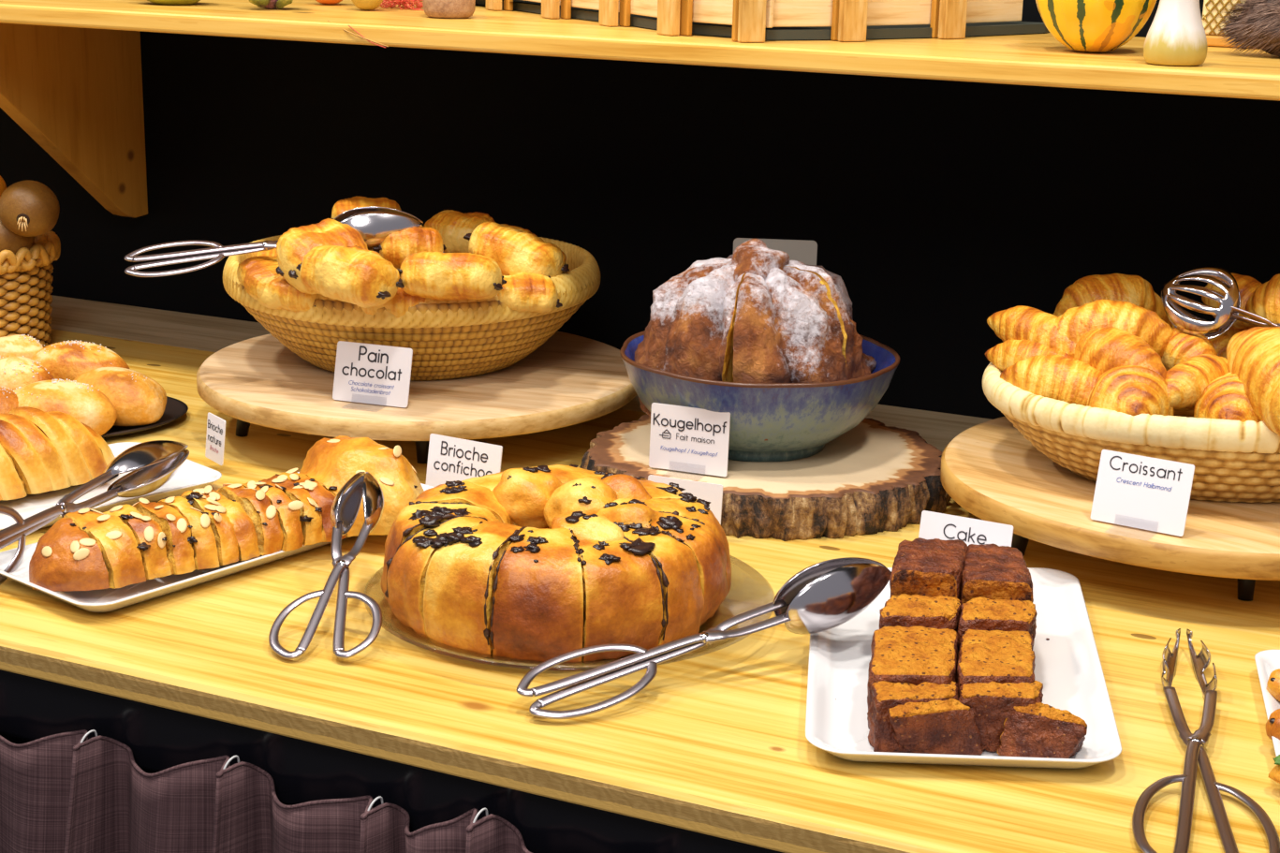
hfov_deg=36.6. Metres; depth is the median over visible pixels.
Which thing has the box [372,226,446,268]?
pain au chocolat
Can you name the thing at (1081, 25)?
striped gourd
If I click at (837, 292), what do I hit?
wedge
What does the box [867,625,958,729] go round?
cake slice
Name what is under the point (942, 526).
label card
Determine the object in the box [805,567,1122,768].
serving plate
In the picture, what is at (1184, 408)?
croissant
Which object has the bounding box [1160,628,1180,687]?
tong claw
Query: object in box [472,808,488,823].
curtain hook
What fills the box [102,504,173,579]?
slice
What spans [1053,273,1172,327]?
croissant
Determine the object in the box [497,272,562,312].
pain au chocolat
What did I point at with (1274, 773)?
pastry
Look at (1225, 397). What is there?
croissant
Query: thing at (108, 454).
slice
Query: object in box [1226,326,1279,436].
croissant
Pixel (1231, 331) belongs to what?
croissant
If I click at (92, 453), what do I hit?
slice
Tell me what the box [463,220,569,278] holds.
pain au chocolat
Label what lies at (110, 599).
serving plate
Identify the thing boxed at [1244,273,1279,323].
croissant
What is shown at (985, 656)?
cake slice
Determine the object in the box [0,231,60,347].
basket
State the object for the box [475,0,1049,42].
wooden crate
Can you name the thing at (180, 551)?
slice
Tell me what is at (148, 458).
spoon bowl
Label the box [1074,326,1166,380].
croissant
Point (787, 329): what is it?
wedge
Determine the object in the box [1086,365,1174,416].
croissant
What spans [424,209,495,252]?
pain au chocolat
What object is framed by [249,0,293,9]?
cabbage
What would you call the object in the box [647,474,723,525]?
label card
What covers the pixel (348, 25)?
strand
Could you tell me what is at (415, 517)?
slice
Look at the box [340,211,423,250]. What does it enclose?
spoon bowl
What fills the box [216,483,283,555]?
slice
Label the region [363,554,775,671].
glass plate
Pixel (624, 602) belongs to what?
slice
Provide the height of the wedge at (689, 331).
0.156 m
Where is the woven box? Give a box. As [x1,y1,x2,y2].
[1201,0,1253,48]
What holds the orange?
in the basket at (26, 277)
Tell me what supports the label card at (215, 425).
on the countertop at (716, 743)
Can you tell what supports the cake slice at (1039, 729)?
on the serving plate at (1068, 667)
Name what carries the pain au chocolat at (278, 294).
in the bread basket at (448, 339)
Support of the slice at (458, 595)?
on the glass plate at (749, 590)
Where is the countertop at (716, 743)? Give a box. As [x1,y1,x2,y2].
[0,329,1279,852]
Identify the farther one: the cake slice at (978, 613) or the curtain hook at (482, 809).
the cake slice at (978, 613)
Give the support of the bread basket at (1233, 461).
on the serving board at (989, 469)
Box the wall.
[0,0,1279,419]
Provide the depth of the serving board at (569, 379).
1.90 m
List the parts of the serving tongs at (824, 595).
arm, arm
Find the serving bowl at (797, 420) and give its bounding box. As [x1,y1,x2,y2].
[619,331,899,461]
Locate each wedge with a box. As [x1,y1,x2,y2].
[634,254,745,416]
[726,238,848,441]
[783,260,870,379]
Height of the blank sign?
0.206 m
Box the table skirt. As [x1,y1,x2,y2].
[0,729,531,852]
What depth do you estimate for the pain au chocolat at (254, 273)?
1.88 m
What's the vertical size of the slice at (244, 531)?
0.049 m
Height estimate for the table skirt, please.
0.837 m
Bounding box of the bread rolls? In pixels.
[0,334,166,435]
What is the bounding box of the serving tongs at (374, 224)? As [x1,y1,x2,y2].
[124,206,423,277]
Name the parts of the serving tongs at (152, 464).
arm, arm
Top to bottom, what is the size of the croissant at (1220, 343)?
0.061 m
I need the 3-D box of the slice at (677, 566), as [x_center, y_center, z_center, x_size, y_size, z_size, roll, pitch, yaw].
[0.005,0.114,1.452,0.046,0.084,0.101,-11,19,-37]
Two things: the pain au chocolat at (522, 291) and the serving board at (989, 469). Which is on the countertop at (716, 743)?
the serving board at (989, 469)
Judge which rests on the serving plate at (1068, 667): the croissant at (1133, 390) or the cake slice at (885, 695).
the cake slice at (885, 695)
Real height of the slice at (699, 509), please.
0.082 m
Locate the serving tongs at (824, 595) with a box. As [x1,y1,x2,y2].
[515,557,891,719]
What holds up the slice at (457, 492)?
on the glass plate at (749, 590)
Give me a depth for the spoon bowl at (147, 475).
1.71 m
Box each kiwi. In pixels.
[0,179,59,236]
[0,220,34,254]
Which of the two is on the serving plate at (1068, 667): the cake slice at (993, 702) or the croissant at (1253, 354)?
the cake slice at (993, 702)
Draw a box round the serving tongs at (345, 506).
[268,470,384,659]
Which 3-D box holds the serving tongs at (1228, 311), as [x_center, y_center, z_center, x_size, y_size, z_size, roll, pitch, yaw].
[0.537,-0.086,1.621,0.205,0.079,0.058,12,19,35]
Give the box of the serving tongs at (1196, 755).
[1132,628,1279,852]
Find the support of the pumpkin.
on the wall shelf
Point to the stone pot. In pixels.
(433, 8)
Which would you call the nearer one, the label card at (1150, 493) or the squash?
the label card at (1150, 493)
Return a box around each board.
[49,294,990,452]
[196,330,637,463]
[940,416,1279,601]
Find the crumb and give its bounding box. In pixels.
[862,353,876,372]
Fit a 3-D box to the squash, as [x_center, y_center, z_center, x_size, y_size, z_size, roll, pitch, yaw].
[-0.293,-0.478,2.075,0.039,0.061,0.040,8,17,24]
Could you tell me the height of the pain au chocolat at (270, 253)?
0.040 m
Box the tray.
[101,396,188,438]
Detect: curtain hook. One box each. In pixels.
[80,729,97,742]
[222,755,239,769]
[367,795,383,810]
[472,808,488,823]
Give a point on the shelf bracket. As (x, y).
(77, 92)
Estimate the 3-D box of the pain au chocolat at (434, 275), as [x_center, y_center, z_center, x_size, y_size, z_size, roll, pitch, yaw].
[-0.179,-0.142,1.835,0.103,0.050,0.068,3,15,5]
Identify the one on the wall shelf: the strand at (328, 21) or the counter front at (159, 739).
the strand at (328, 21)
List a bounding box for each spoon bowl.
[102,440,188,475]
[106,449,189,498]
[330,471,365,535]
[334,206,423,223]
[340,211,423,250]
[362,470,384,532]
[772,557,888,616]
[783,563,891,634]
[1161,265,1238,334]
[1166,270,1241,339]
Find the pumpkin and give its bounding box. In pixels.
[315,0,342,4]
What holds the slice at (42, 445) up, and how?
on the serving plate at (191, 476)
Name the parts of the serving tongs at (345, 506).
arm, arm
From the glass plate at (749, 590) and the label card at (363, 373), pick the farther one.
the label card at (363, 373)
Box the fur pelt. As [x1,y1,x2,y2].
[1213,0,1279,58]
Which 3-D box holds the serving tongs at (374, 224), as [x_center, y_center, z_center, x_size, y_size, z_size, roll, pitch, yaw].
[-0.357,-0.183,1.894,0.290,0.065,0.052,-1,16,-9]
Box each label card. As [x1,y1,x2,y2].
[205,412,225,465]
[332,340,412,407]
[426,433,502,486]
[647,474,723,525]
[648,402,730,476]
[918,510,1013,546]
[1090,449,1194,536]
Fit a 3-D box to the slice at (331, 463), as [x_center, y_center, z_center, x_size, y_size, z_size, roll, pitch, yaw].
[-0.243,0.044,1.683,0.101,0.074,0.164,-11,20,-39]
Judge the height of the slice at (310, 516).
0.048 m
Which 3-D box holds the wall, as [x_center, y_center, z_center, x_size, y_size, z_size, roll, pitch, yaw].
[0.194,-0.683,2.093,7.500,3.100,0.120,8,17,24]
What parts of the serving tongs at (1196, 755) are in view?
arm, arm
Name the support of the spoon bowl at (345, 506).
on the serving tongs at (345, 506)
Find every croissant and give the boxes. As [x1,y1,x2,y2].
[985,338,1074,371]
[986,305,1076,357]
[1000,353,1102,406]
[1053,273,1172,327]
[1054,299,1174,359]
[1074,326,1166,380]
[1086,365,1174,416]
[1161,327,1217,370]
[1165,353,1229,409]
[1173,407,1194,411]
[1193,371,1260,422]
[1201,273,1262,328]
[1209,329,1230,358]
[1217,325,1258,338]
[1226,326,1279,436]
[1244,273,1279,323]
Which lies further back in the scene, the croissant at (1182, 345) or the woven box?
the woven box
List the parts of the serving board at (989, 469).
leg, leg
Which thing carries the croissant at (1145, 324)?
in the bread basket at (1233, 461)
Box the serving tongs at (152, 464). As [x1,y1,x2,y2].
[0,440,189,584]
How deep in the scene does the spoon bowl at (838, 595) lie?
1.40 m
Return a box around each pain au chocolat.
[236,255,279,300]
[255,248,277,256]
[257,275,317,312]
[275,218,367,294]
[295,245,404,308]
[330,196,401,219]
[356,287,426,318]
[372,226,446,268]
[397,250,506,300]
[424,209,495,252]
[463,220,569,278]
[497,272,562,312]
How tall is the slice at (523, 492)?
0.099 m
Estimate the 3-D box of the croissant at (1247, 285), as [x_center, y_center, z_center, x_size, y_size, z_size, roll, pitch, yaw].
[0.550,-0.116,1.785,0.069,0.049,0.054,8,17,24]
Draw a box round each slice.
[0,413,71,490]
[0,419,52,494]
[0,443,27,500]
[8,406,92,485]
[29,517,109,591]
[45,411,107,479]
[61,507,146,588]
[80,422,115,465]
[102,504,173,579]
[132,498,197,574]
[156,496,219,569]
[164,490,238,565]
[192,485,260,560]
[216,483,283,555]
[242,480,304,551]
[258,474,322,545]
[275,467,345,542]
[298,435,424,537]
[380,500,500,611]
[384,466,562,638]
[405,480,513,525]
[423,477,617,654]
[461,463,647,529]
[489,526,584,662]
[551,511,665,661]
[579,414,951,541]
[595,498,727,626]
[601,473,697,501]
[613,521,704,646]
[641,497,731,610]
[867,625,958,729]
[867,680,958,752]
[879,594,962,647]
[888,698,983,755]
[889,537,968,599]
[956,596,1037,672]
[956,629,1035,691]
[958,680,1043,751]
[959,543,1033,603]
[996,702,1087,758]
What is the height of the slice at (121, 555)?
0.049 m
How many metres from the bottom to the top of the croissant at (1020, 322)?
0.043 m
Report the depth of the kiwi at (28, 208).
2.19 m
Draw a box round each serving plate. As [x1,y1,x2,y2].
[0,441,221,530]
[0,471,434,612]
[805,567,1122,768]
[1254,649,1279,756]
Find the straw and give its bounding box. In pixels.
[379,0,423,10]
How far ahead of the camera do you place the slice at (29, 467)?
1.72 m
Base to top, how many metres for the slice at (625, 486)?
0.096 m
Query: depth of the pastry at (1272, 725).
1.27 m
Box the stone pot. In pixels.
[422,0,475,18]
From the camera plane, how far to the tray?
1.99 m
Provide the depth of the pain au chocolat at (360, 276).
1.78 m
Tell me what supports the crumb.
in the serving bowl at (797, 420)
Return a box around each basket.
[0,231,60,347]
[222,235,600,381]
[982,362,1279,502]
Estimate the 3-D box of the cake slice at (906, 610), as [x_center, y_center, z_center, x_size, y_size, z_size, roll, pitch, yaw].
[0.200,0.152,1.381,0.063,0.058,0.050,2,15,3]
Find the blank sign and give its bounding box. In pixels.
[733,237,817,264]
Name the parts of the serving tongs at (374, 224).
arm, arm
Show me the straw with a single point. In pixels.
(390, 4)
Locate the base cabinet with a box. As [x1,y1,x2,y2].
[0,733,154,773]
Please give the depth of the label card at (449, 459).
1.78 m
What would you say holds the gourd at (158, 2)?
on the wall shelf
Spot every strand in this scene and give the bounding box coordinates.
[327,20,388,46]
[348,25,385,47]
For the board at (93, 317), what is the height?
0.024 m
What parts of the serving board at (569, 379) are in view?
leg, leg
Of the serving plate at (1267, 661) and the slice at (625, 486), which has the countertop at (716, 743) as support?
the serving plate at (1267, 661)
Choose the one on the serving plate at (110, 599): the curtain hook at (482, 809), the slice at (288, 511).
the slice at (288, 511)
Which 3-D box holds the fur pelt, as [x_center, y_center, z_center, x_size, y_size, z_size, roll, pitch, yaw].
[0.571,-0.362,1.710,0.127,0.069,0.095,8,17,24]
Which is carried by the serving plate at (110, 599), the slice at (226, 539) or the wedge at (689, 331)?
the slice at (226, 539)
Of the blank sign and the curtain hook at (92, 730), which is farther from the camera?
the blank sign
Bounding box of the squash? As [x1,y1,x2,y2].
[351,0,382,10]
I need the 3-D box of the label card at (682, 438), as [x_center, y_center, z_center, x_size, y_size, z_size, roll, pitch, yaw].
[0.041,0.014,1.726,0.074,0.060,0.022,7,16,20]
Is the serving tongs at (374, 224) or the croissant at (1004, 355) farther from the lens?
the serving tongs at (374, 224)
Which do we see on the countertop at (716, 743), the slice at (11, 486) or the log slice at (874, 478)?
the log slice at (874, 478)
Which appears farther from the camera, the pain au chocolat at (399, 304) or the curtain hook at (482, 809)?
the pain au chocolat at (399, 304)
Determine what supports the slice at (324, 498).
on the serving plate at (110, 599)
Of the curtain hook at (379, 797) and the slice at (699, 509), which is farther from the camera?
the slice at (699, 509)
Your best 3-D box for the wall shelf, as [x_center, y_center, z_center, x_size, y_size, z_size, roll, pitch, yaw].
[-0.011,-0.400,1.970,3.500,0.020,0.396,8,17,24]
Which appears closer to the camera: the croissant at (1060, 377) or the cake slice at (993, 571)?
the cake slice at (993, 571)
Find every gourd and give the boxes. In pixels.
[147,0,200,4]
[1035,0,1156,52]
[1143,0,1207,65]
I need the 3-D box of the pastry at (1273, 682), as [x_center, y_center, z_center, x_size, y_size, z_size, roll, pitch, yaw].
[0.455,0.182,1.347,0.034,0.028,0.029,8,17,24]
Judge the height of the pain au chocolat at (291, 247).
0.065 m
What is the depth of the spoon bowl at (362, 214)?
1.90 m
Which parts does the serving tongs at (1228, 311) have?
arm, arm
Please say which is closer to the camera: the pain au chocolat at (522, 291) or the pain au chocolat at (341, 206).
the pain au chocolat at (522, 291)
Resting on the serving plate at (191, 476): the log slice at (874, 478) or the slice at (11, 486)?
the slice at (11, 486)
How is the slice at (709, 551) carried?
on the glass plate at (749, 590)
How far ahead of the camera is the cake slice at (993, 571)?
1.40 m
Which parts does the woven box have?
panel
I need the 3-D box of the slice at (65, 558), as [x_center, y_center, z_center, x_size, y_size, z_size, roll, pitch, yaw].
[-0.455,0.101,1.510,0.046,0.045,0.095,-11,20,-39]
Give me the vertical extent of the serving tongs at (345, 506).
0.083 m
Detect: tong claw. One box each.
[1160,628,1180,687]
[1186,629,1217,699]
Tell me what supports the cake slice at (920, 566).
on the serving plate at (1068, 667)
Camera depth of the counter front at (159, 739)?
1.34 m
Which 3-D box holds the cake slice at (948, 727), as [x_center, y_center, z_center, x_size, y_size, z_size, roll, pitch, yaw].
[0.192,0.193,1.265,0.066,0.039,0.048,1,15,-1]
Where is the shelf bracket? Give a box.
[0,22,147,218]
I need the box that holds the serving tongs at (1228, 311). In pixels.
[1161,265,1279,339]
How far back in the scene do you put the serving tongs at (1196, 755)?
1.22 m
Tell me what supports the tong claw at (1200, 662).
on the serving tongs at (1196, 755)
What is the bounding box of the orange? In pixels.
[0,175,6,196]
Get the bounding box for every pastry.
[1265,708,1279,740]
[1266,668,1279,702]
[1268,754,1279,783]
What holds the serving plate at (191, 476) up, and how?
on the countertop at (716, 743)
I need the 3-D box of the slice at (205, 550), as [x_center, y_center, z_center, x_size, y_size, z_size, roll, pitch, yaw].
[-0.376,0.083,1.575,0.025,0.050,0.111,-11,20,-39]
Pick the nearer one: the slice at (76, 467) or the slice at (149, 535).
the slice at (149, 535)
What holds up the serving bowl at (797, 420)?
on the log slice at (874, 478)
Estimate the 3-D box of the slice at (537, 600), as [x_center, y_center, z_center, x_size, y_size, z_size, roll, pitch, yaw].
[-0.068,0.120,1.421,0.067,0.086,0.105,3,15,8]
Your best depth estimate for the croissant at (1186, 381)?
1.58 m
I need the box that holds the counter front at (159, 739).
[0,669,784,852]
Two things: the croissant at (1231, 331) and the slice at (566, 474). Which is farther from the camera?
the croissant at (1231, 331)
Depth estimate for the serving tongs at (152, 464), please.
1.68 m
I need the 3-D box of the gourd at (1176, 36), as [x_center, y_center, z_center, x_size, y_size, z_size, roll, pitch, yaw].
[0.446,-0.350,1.598,0.052,0.099,0.052,8,17,24]
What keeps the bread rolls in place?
on the tray
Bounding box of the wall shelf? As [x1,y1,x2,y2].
[0,0,1279,100]
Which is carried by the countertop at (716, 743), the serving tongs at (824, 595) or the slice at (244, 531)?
the serving tongs at (824, 595)
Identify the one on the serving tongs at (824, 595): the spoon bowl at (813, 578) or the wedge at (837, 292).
the spoon bowl at (813, 578)
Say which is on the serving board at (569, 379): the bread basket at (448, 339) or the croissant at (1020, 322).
the bread basket at (448, 339)
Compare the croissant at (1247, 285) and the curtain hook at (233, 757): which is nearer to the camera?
the curtain hook at (233, 757)
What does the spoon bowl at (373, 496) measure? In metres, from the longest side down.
0.073 x 0.038 x 0.017 m

